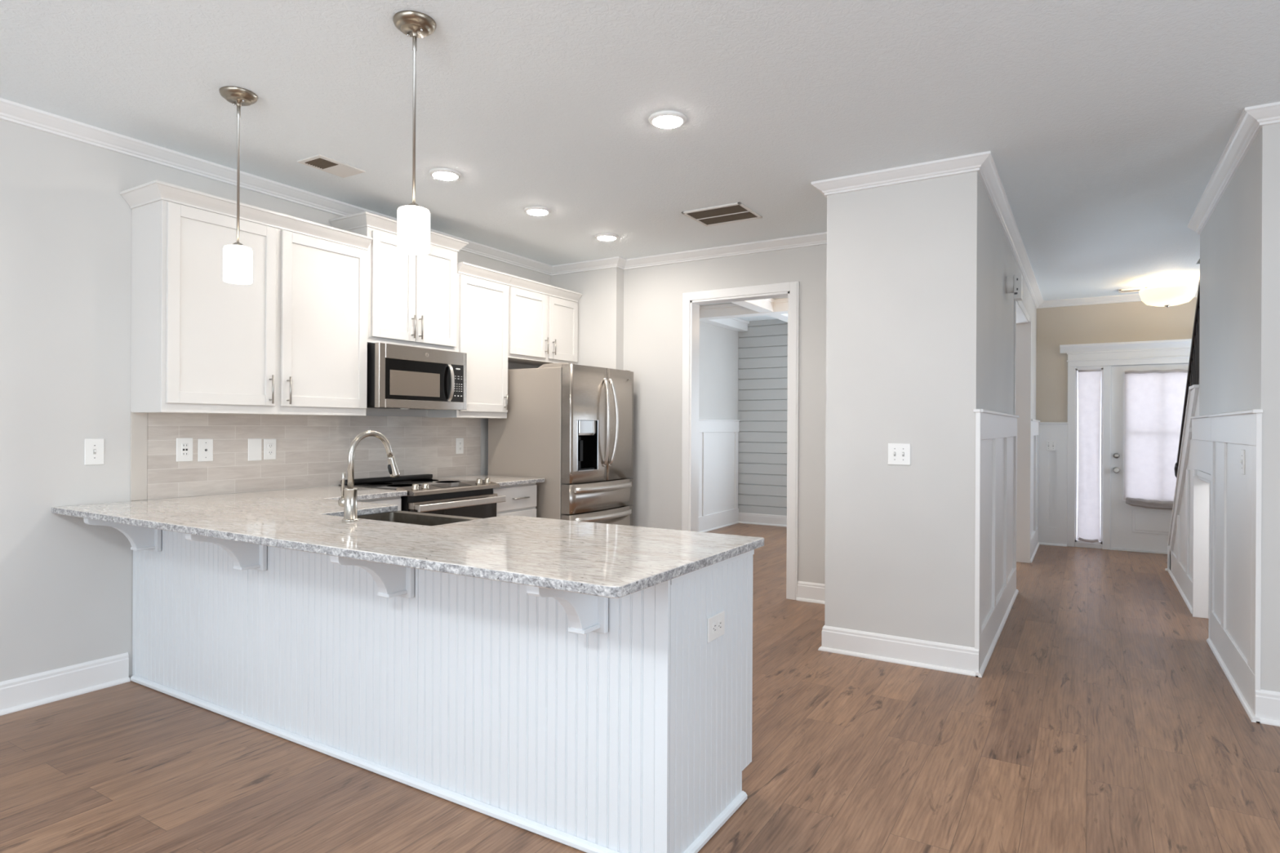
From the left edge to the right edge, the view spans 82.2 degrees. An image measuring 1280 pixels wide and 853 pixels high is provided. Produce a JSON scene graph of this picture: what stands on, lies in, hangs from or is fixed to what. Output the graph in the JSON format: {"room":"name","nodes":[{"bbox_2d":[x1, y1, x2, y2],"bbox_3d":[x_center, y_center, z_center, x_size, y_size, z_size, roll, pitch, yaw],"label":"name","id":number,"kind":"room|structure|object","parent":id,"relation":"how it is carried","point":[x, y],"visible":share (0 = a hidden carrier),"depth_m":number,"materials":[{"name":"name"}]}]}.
{"room":"kitchen","nodes":[
{"label":"kitchen","id":0,"kind":"room"},
{"bbox_2d":[0,119,551,681],"bbox_3d":[-3.024,-0.079,3.197,0.150,2.743,8.700,0,0,31],"label":"wall","id":1,"kind":"structure","parent":0,"point":[66,582],"depth_m":3.50,"materials":[{"name":"beige paint"}]},
{"bbox_2d":[0,652,130,715],"bbox_3d":[-3.859,1.216,1.670,0.030,0.143,4.830,0,0,31],"label":"baseboard","id":2,"kind":"structure","parent":1,"relation":"attached to","point":[22,693],"depth_m":3.49,"materials":[{"name":"white paint"}]},
{"bbox_2d":[84,438,104,465],"bbox_3d":[-2.679,0.124,3.604,0.016,0.128,0.083,0,0,31],"label":"light switch","id":3,"kind":"object","parent":1,"relation":"attached to","point":[94,447],"visible":1,"depth_m":3.60,"materials":[{"name":"white plastic"}]},
{"bbox_2d":[120,180,373,416],"bbox_3d":[-2.147,-0.624,4.136,0.359,1.110,1.247,0,0,31],"label":"upper cabinet","id":4,"kind":"object","parent":1,"relation":"attached to","point":[292,340],"visible":1,"depth_m":3.92,"materials":[{"name":"white paint"}]},
{"bbox_2d":[130,411,480,501],"bbox_3d":[-1.940,0.155,4.818,0.008,0.458,2.522,0,0,31],"label":"backsplash","id":5,"kind":"structure","parent":1,"relation":"attached to","point":[312,451],"depth_m":4.46,"materials":[{"name":"tile"}]},
{"bbox_2d":[176,437,192,462],"bbox_3d":[-2.456,0.125,3.958,0.009,0.127,0.085,0,0,31],"label":"wall outlet","id":6,"kind":"object","parent":5,"relation":"attached to","point":[184,446],"visible":1,"depth_m":3.96,"materials":[{"name":"white plastic"}]},
{"bbox_2d":[182,443,188,456],"bbox_3d":[-2.455,0.125,3.958,0.004,0.068,0.033,0,0,31],"label":"receptacle","id":7,"kind":"object","parent":6,"relation":"attached to","point":[184,446],"depth_m":3.96,"materials":[{"name":"white plastic"}]},
{"bbox_2d":[198,438,213,462],"bbox_3d":[-2.397,0.130,4.051,0.014,0.125,0.080,0,0,31],"label":"cable jack","id":8,"kind":"object","parent":5,"relation":"attached to","point":[205,446],"visible":1,"depth_m":4.05,"materials":[{"name":"white plastic"}]},
{"bbox_2d":[248,438,262,461],"bbox_3d":[-2.254,0.135,4.293,0.006,0.130,0.082,0,0,31],"label":"blank plate","id":9,"kind":"object","parent":5,"relation":"attached to","point":[255,445],"visible":1,"depth_m":4.29,"materials":[{"name":"white plastic"}]},
{"bbox_2d":[263,439,275,459],"bbox_3d":[-2.204,0.136,4.372,0.009,0.124,0.077,0,0,31],"label":"wall outlet","id":10,"kind":"object","parent":5,"relation":"attached to","point":[269,445],"visible":1,"depth_m":4.37,"materials":[{"name":"white plastic"}]},
{"bbox_2d":[267,443,273,448],"bbox_3d":[-2.202,0.116,4.370,0.004,0.028,0.034,0,0,31],"label":"receptacle","id":11,"kind":"object","parent":10,"relation":"attached to","point":[269,445],"depth_m":4.37,"materials":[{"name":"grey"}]},
{"bbox_2d":[267,450,273,454],"bbox_3d":[-2.203,0.155,4.370,0.004,0.028,0.034,0,0,31],"label":"receptacle","id":12,"kind":"object","parent":10,"relation":"attached to","point":[269,452],"depth_m":4.37,"materials":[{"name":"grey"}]},
{"bbox_2d":[456,438,463,453],"bbox_3d":[-1.397,0.151,5.691,0.009,0.122,0.078,0,0,31],"label":"wall outlet","id":13,"kind":"object","parent":5,"relation":"attached to","point":[460,442],"visible":1,"depth_m":5.69,"materials":[{"name":"white plastic"}]},
{"bbox_2d":[328,211,468,351],"bbox_3d":[-1.619,-0.928,4.998,0.359,0.799,0.882,0,0,31],"label":"upper cabinet","id":14,"kind":"object","parent":1,"relation":"attached to","point":[412,300],"visible":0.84,"depth_m":4.87,"materials":[{"name":"white paint"}]},
{"bbox_2d":[366,342,466,409],"bbox_3d":[-1.578,-0.318,4.974,0.441,0.409,0.754,0,0,31],"label":"microwave","id":15,"kind":"object","parent":14,"relation":"attached to","point":[404,377],"visible":0.91,"depth_m":4.81,"materials":[{"name":"silver metal"}]},
{"bbox_2d":[426,262,513,418],"bbox_3d":[-1.279,-0.620,5.556,0.359,1.110,0.534,0,0,31],"label":"upper cabinet","id":16,"kind":"object","parent":1,"relation":"attached to","point":[482,293],"visible":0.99,"depth_m":5.47,"materials":[{"name":"white paint"}]},
{"bbox_2d":[507,275,582,365],"bbox_3d":[-0.900,-0.856,6.174,0.359,0.634,0.913,0,0,31],"label":"upper cabinet","id":17,"kind":"object","parent":1,"relation":"attached to","point":[543,318],"visible":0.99,"depth_m":6.05,"materials":[{"name":"white paint"}]},
{"bbox_2d":[0,97,1197,308],"bbox_3d":[-0.210,-1.400,4.792,13.777,0.071,3.818,0,0,-32],"label":"trim","id":18,"kind":"structure","parent":1,"relation":"attached to","point":[984,163],"depth_m":4.28,"materials":[{"name":"white paint"}]},
{"bbox_2d":[0,0,1279,321],"bbox_3d":[1.030,-1.505,3.301,7.500,0.150,13.100,0,0,31],"label":"ceiling","id":19,"kind":"structure","parent":0,"point":[1105,125],"depth_m":3.22,"materials":[{"name":"white paint"}]},
{"bbox_2d":[218,86,257,284],"bbox_3d":[-1.745,-1.036,3.186,0.148,0.817,0.148,0,0,31],"label":"pendant light","id":20,"kind":"object","parent":19,"relation":"hanging from","point":[237,257],"visible":1,"depth_m":3.15,"materials":[{"name":"white glass"}]},
{"bbox_2d":[297,154,365,177],"bbox_3d":[-1.707,-1.440,4.064,0.195,0.008,0.295,0,0,31],"label":"ceiling vent","id":21,"kind":"object","parent":19,"relation":"in","point":[318,162],"visible":1,"depth_m":4.05,"materials":[{"name":"white metal"}]},
{"bbox_2d":[392,10,436,255],"bbox_3d":[-0.804,-1.031,2.610,0.148,0.817,0.148,0,0,31],"label":"pendant light","id":22,"kind":"object","parent":19,"relation":"hanging from","point":[413,235],"visible":1,"depth_m":2.58,"materials":[{"name":"white glass"}]},
{"bbox_2d":[428,168,461,180],"bbox_3d":[-1.108,-1.430,4.175,0.180,0.022,0.180,0,0,31],"label":"recessed light","id":23,"kind":"object","parent":19,"relation":"in","point":[444,174],"visible":1,"depth_m":4.14,"materials":[{"name":"white plastic"}]},
{"bbox_2d":[524,205,551,215],"bbox_3d":[-0.680,-1.428,4.875,0.180,0.022,0.180,0,0,31],"label":"recessed light","id":24,"kind":"object","parent":19,"relation":"in","point":[534,210],"visible":1,"depth_m":4.83,"materials":[{"name":"white plastic"}]},
{"bbox_2d":[595,233,618,240],"bbox_3d":[-0.251,-1.425,5.538,0.180,0.022,0.180,0,0,31],"label":"recessed light","id":25,"kind":"object","parent":19,"relation":"in","point":[603,237],"visible":1,"depth_m":5.50,"materials":[{"name":"white plastic"}]},
{"bbox_2d":[648,110,686,128],"bbox_3d":[0.129,-1.423,3.419,0.180,0.022,0.180,0,0,31],"label":"recessed light","id":26,"kind":"object","parent":19,"relation":"in","point":[666,118],"visible":1,"depth_m":3.38,"materials":[{"name":"white plastic"}]},
{"bbox_2d":[681,202,762,226],"bbox_3d":[0.554,-1.426,4.943,0.425,0.012,0.375,0,0,31],"label":"ceiling vent","id":27,"kind":"object","parent":19,"relation":"in","point":[736,211],"visible":1,"depth_m":4.92,"materials":[{"name":"white metal"}]},
{"bbox_2d":[1118,287,1146,293],"bbox_3d":[5.050,-1.399,7.518,0.240,0.020,0.130,0,0,31],"label":"ceiling vent","id":28,"kind":"object","parent":19,"relation":"in","point":[1128,290],"visible":0.7,"depth_m":7.50,"materials":[{"name":"white metal"}]},
{"bbox_2d":[1138,277,1197,307],"bbox_3d":[5.050,-1.274,7.020,0.456,0.270,0.456,0,0,31],"label":"ceiling light","id":29,"kind":"object","parent":19,"relation":"attached to","point":[1166,295],"visible":1,"depth_m":6.89,"materials":[{"name":"white glass"}]},
{"bbox_2d":[0,523,1279,852],"bbox_3d":[1.015,1.373,3.301,7.500,0.120,13.100,0,0,31],"label":"floor","id":30,"kind":"structure","parent":0,"point":[1102,716],"depth_m":2.87,"materials":[{"name":"wood"}]},
{"bbox_2d":[357,496,401,511],"bbox_3d":[-1.830,0.856,4.357,0.681,0.882,0.530,0,0,31],"label":"base cabinet","id":31,"kind":"object","parent":30,"relation":"on","point":[390,500],"visible":0.03,"depth_m":4.34,"materials":[{"name":"white paint"}]},
{"bbox_2d":[83,517,754,852],"bbox_3d":[-1.168,0.860,3.067,3.157,0.882,0.930,0,0,31],"label":"base cabinet","id":32,"kind":"object","parent":30,"relation":"on","point":[587,723],"visible":0.71,"depth_m":2.53,"materials":[{"name":"white paint"}]},
{"bbox_2d":[51,485,764,598],"bbox_3d":[-1.016,0.404,3.282,3.189,0.030,1.532,0,0,31],"label":"countertop","id":33,"kind":"structure","parent":32,"relation":"on","point":[612,561],"depth_m":2.57,"materials":[{"name":"stone"}]},
{"bbox_2d":[337,430,399,521],"bbox_3d":[-1.141,0.202,3.108,0.089,0.371,0.280,0,0,31],"label":"kitchen faucet","id":34,"kind":"object","parent":33,"relation":"on","point":[348,499],"visible":1,"depth_m":3.01,"materials":[{"name":"silver metal"}]},
{"bbox_2d":[357,511,481,525],"bbox_3d":[-1.003,0.536,3.252,0.734,0.234,0.474,0,0,31],"label":"sink","id":35,"kind":"object","parent":33,"relation":"in","point":[402,517],"visible":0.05,"depth_m":3.49,"materials":[{"name":"metal"}]},
{"bbox_2d":[706,610,724,643],"bbox_3d":[0.248,0.649,2.381,0.009,0.078,0.122,0,0,31],"label":"wall outlet","id":36,"kind":"object","parent":32,"relation":"attached to","point":[716,623],"visible":1,"depth_m":2.37,"materials":[{"name":"white plastic"}]},
{"bbox_2d":[712,622,716,634],"bbox_3d":[0.240,0.649,2.363,0.004,0.034,0.028,0,0,31],"label":"receptacle","id":37,"kind":"object","parent":36,"relation":"attached to","point":[714,624],"depth_m":2.36,"materials":[{"name":"grey plastic"}]},
{"bbox_2d":[717,619,721,631],"bbox_3d":[0.261,0.649,2.397,0.004,0.034,0.028,0,0,31],"label":"receptacle","id":38,"kind":"object","parent":36,"relation":"attached to","point":[719,621],"depth_m":2.39,"materials":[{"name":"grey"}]},
{"bbox_2d":[338,474,506,518],"bbox_3d":[-1.439,0.815,4.882,0.765,0.932,0.759,0,0,31],"label":"range","id":39,"kind":"object","parent":30,"relation":"on","point":[426,494],"visible":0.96,"depth_m":4.77,"materials":[{"name":"black"}]},
{"bbox_2d":[338,478,470,489],"bbox_3d":[-1.526,0.386,4.939,0.553,0.016,0.751,0,0,31],"label":"cooktop","id":40,"kind":"object","parent":39,"relation":"in","point":[378,483],"depth_m":4.91,"materials":[{"name":"black glass"}]},
{"bbox_2d":[493,483,536,517],"bbox_3d":[-1.158,0.860,5.456,0.681,0.882,0.495,0,0,31],"label":"base cabinet","id":41,"kind":"object","parent":30,"relation":"on","point":[521,500],"visible":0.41,"depth_m":5.32,"materials":[{"name":"white paint"}]},
{"bbox_2d":[437,475,544,486],"bbox_3d":[-1.147,0.403,5.473,0.680,0.030,0.545,0,0,31],"label":"countertop","id":42,"kind":"structure","parent":41,"relation":"on","point":[504,481],"depth_m":5.44,"materials":[{"name":"stone"}]},
{"bbox_2d":[488,362,633,525],"bbox_3d":[-0.595,0.414,5.996,0.912,1.782,0.888,0,0,31],"label":"refrigerator","id":43,"kind":"object","parent":30,"relation":"on","point":[570,426],"visible":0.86,"depth_m":5.65,"materials":[{"name":"silver metal"}]},
{"bbox_2d":[551,244,826,584],"bbox_3d":[0.463,-0.061,6.020,2.855,2.743,0.236,0,0,31],"label":"wall","id":44,"kind":"structure","parent":0,"point":[631,320],"depth_m":6.14,"materials":[{"name":"beige paint"}]},
{"bbox_2d":[681,280,799,599],"bbox_3d":[0.806,0.105,5.867,0.995,2.415,0.146,0,0,31],"label":"door frame","id":45,"kind":"structure","parent":44,"relation":"in","point":[691,301],"depth_m":5.87,"materials":[{"name":"white paint"}]},
{"bbox_2d":[698,321,738,419],"bbox_3d":[0.311,-0.062,8.463,0.120,2.743,3.775,0,0,31],"label":"wall","id":46,"kind":"structure","parent":0,"point":[718,389],"depth_m":9.50,"materials":[{"name":"beige paint"}]},
{"bbox_2d":[698,418,740,532],"bbox_3d":[0.369,0.607,8.416,0.034,1.405,3.758,0,0,31],"label":"trim","id":47,"kind":"structure","parent":46,"relation":"attached to","point":[718,439],"depth_m":9.46,"materials":[{"name":"white paint"}]},
{"bbox_2d":[699,306,749,332],"bbox_3d":[0.430,-1.366,8.398,0.180,0.137,3.770,0,0,31],"label":"trim","id":48,"kind":"structure","parent":46,"relation":"attached to","point":[735,324],"depth_m":9.53,"materials":[{"name":"white paint"}]},
{"bbox_2d":[737,319,787,515],"bbox_3d":[2.845,-0.049,9.176,3.460,2.743,0.116,0,0,31],"label":"wall","id":49,"kind":"structure","parent":0,"point":[762,350],"depth_m":9.84,"materials":[{"name":"paint"}]},
{"bbox_2d":[699,297,787,320],"bbox_3d":[2.110,-1.353,7.962,3.500,0.145,0.220,0,0,31],"label":"beam","id":50,"kind":"structure","parent":49,"relation":"attached to","point":[730,310],"depth_m":8.50,"materials":[{"name":"white paint"}]},
{"bbox_2d":[730,297,787,322],"bbox_3d":[1.215,-1.360,7.918,0.200,0.141,3.770,0,0,31],"label":"ceiling","id":51,"kind":"structure","parent":49,"relation":"attached to","point":[764,305],"depth_m":8.04,"materials":[{"name":"white paint"}]},
{"bbox_2d":[737,512,786,526],"bbox_3d":[2.800,1.251,9.113,3.460,0.143,0.030,0,0,31],"label":"baseboard","id":52,"kind":"structure","parent":49,"relation":"attached to","point":[743,517],"depth_m":9.82,"materials":[{"name":"white paint"}]},
{"bbox_2d":[824,171,980,648],"bbox_3d":[1.762,-0.054,4.634,0.808,2.743,1.245,0,0,31],"label":"wall pillar","id":53,"kind":"structure","parent":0,"point":[903,290],"depth_m":4.08,"materials":[{"name":"beige paint"}]},
{"bbox_2d":[795,581,979,676],"bbox_3d":[1.367,1.244,4.700,0.710,0.143,1.755,0,0,-5],"label":"baseboard","id":54,"kind":"structure","parent":53,"relation":"attached to","point":[955,659],"depth_m":4.10,"materials":[{"name":"white paint"}]},
{"bbox_2d":[888,443,911,465],"bbox_3d":[1.443,0.155,4.089,0.122,0.120,0.016,0,0,31],"label":"light switch","id":55,"kind":"object","parent":53,"relation":"attached to","point":[899,454],"visible":1,"depth_m":4.09,"materials":[{"name":"white plastic"}]},
{"bbox_2d":[978,179,1036,419],"bbox_3d":[3.119,-0.047,6.193,0.120,2.743,5.080,0,0,31],"label":"wall","id":56,"kind":"structure","parent":0,"point":[997,261],"depth_m":4.76,"materials":[{"name":"beige paint"}]},
{"bbox_2d":[973,408,1018,677],"bbox_3d":[2.395,0.616,4.875,0.050,1.410,2.380,0,0,31],"label":"wainscoting","id":57,"kind":"structure","parent":56,"relation":"attached to","point":[996,592],"depth_m":4.52,"materials":[{"name":"white paint"}]},
{"bbox_2d":[1005,274,1022,301],"bbox_3d":[2.691,-0.997,5.274,0.100,0.175,0.124,0,0,31],"label":"door chime","id":58,"kind":"object","parent":56,"relation":"attached to","point":[1014,284],"visible":1,"depth_m":5.22,"materials":[{"name":"white plastic"}]},
{"bbox_2d":[1013,298,1031,563],"bbox_3d":[3.353,0.121,6.553,0.154,2.410,1.600,0,0,31],"label":"door frame","id":59,"kind":"structure","parent":56,"relation":"in","point":[1022,325],"depth_m":7.16,"materials":[{"name":"white paint"}]},
{"bbox_2d":[1030,419,1039,563],"bbox_3d":[4.153,0.630,7.732,0.044,1.400,1.370,0,0,31],"label":"trim","id":60,"kind":"structure","parent":56,"relation":"attached to","point":[1034,544],"depth_m":7.93,"materials":[{"name":"white paint"}]},
{"bbox_2d":[1035,297,1196,446],"bbox_3d":[4.329,-0.041,8.517,7.300,2.743,0.150,0,0,31],"label":"wall","id":61,"kind":"structure","parent":0,"point":[1136,321],"depth_m":8.09,"materials":[{"name":"beige paint"}]},
{"bbox_2d":[1046,440,1055,450],"bbox_3d":[4.607,0.215,8.226,0.085,0.115,0.016,0,0,31],"label":"light switch","id":62,"kind":"object","parent":61,"relation":"attached to","point":[1051,445],"visible":1,"depth_m":8.23,"materials":[{"name":"white plastic"}]},
{"bbox_2d":[1038,422,1067,546],"bbox_3d":[4.619,0.642,8.226,0.305,1.380,0.042,0,0,31],"label":"trim","id":63,"kind":"structure","parent":61,"relation":"attached to","point":[1052,464],"depth_m":8.23,"materials":[{"name":"white paint"}]},
{"bbox_2d":[1059,338,1191,554],"bbox_3d":[5.350,0.218,7.793,1.550,2.236,0.160,0,0,31],"label":"door frame","id":64,"kind":"structure","parent":61,"relation":"in","point":[1099,355],"depth_m":7.96,"materials":[{"name":"white paint"}]},
{"bbox_2d":[1075,368,1103,543],"bbox_3d":[4.944,0.319,8.078,0.266,1.930,0.042,0,0,31],"label":"window","id":65,"kind":"structure","parent":64,"relation":"attached to","point":[1101,369],"depth_m":8.07,"materials":[{"name":"white glass"}]},
{"bbox_2d":[1076,369,1101,542],"bbox_3d":[4.918,0.324,8.032,0.223,1.890,0.030,0,0,31],"label":"shade","id":66,"kind":"object","parent":65,"relation":"attached to","point":[1089,381],"visible":1,"depth_m":8.04,"materials":[{"name":"white fabric"}]},
{"bbox_2d":[1110,363,1188,552],"bbox_3d":[5.482,0.334,7.708,0.895,1.975,0.115,0,0,31],"label":"front door","id":67,"kind":"structure","parent":64,"relation":"attached to","point":[1131,527],"depth_m":7.88,"materials":[{"name":"white paint"}]},
{"bbox_2d":[1124,368,1187,509],"bbox_3d":[5.466,0.135,7.679,0.666,1.464,0.064,0,0,31],"label":"shade","id":68,"kind":"object","parent":67,"relation":"attached to","point":[1154,399],"visible":0.74,"depth_m":7.74,"materials":[{"name":"white fabric"}]},
{"bbox_2d":[1173,123,1279,692],"bbox_3d":[3.891,-0.043,4.983,0.120,2.743,4.037,0,0,31],"label":"wall","id":69,"kind":"structure","parent":0,"point":[1239,331],"depth_m":3.47,"materials":[{"name":"beige paint"}]},
{"bbox_2d":[1164,384,1199,613],"bbox_3d":[4.447,0.520,5.926,0.190,1.622,1.915,0,0,31],"label":"trim","id":70,"kind":"structure","parent":69,"relation":"attached to","point":[1180,576],"depth_m":5.80,"materials":[{"name":"white paint"}]},
{"bbox_2d":[1173,275,1199,477],"bbox_3d":[4.443,-0.156,5.885,0.071,2.975,2.275,0,0,31],"label":"stair railing","id":71,"kind":"object","parent":70,"relation":"on","point":[1193,376],"visible":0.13,"depth_m":5.81,"materials":[{"name":"black wood"}]},
{"bbox_2d":[1192,469,1210,638],"bbox_3d":[3.774,0.815,4.822,0.164,1.025,0.770,0,0,31],"label":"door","id":72,"kind":"structure","parent":69,"relation":"in","point":[1201,480],"depth_m":5.09,"materials":[{"name":"white paint"}]},
{"bbox_2d":[1190,408,1263,723],"bbox_3d":[3.453,0.626,4.412,0.038,1.400,2.667,0,0,31],"label":"wainscoting","id":73,"kind":"structure","parent":69,"relation":"attached to","point":[1217,442],"depth_m":3.79,"materials":[{"name":"white paint"}]},
{"bbox_2d":[1186,102,1279,234],"bbox_3d":[4.135,-1.378,3.695,2.012,0.071,2.229,0,0,31],"label":"trim","id":74,"kind":"structure","parent":69,"relation":"attached to","point":[1251,120],"depth_m":3.73,"materials":[{"name":"white paint"}]},
{"bbox_2d":[1239,449,1244,474],"bbox_3d":[2.978,0.176,3.631,0.016,0.122,0.080,0,0,31],"label":"light switch","id":75,"kind":"object","parent":69,"relation":"attached to","point":[1242,451],"visible":1,"depth_m":3.61,"materials":[{"name":"white plastic"}]},
{"bbox_3d":[3.825,-0.043,2.728,2.120,2.743,0.120,0,0,31],"label":"wall","id":76,"kind":"structure","parent":0,"visible":0},
{"bbox_2d":[1255,689,1279,726],"bbox_3d":[3.594,1.255,2.778,1.955,0.143,0.030,0,0,31],"label":"baseboard","id":77,"kind":"structure","parent":76,"relation":"attached to","point":[1267,702],"depth_m":3.27,"materials":[{"name":"white paint"}]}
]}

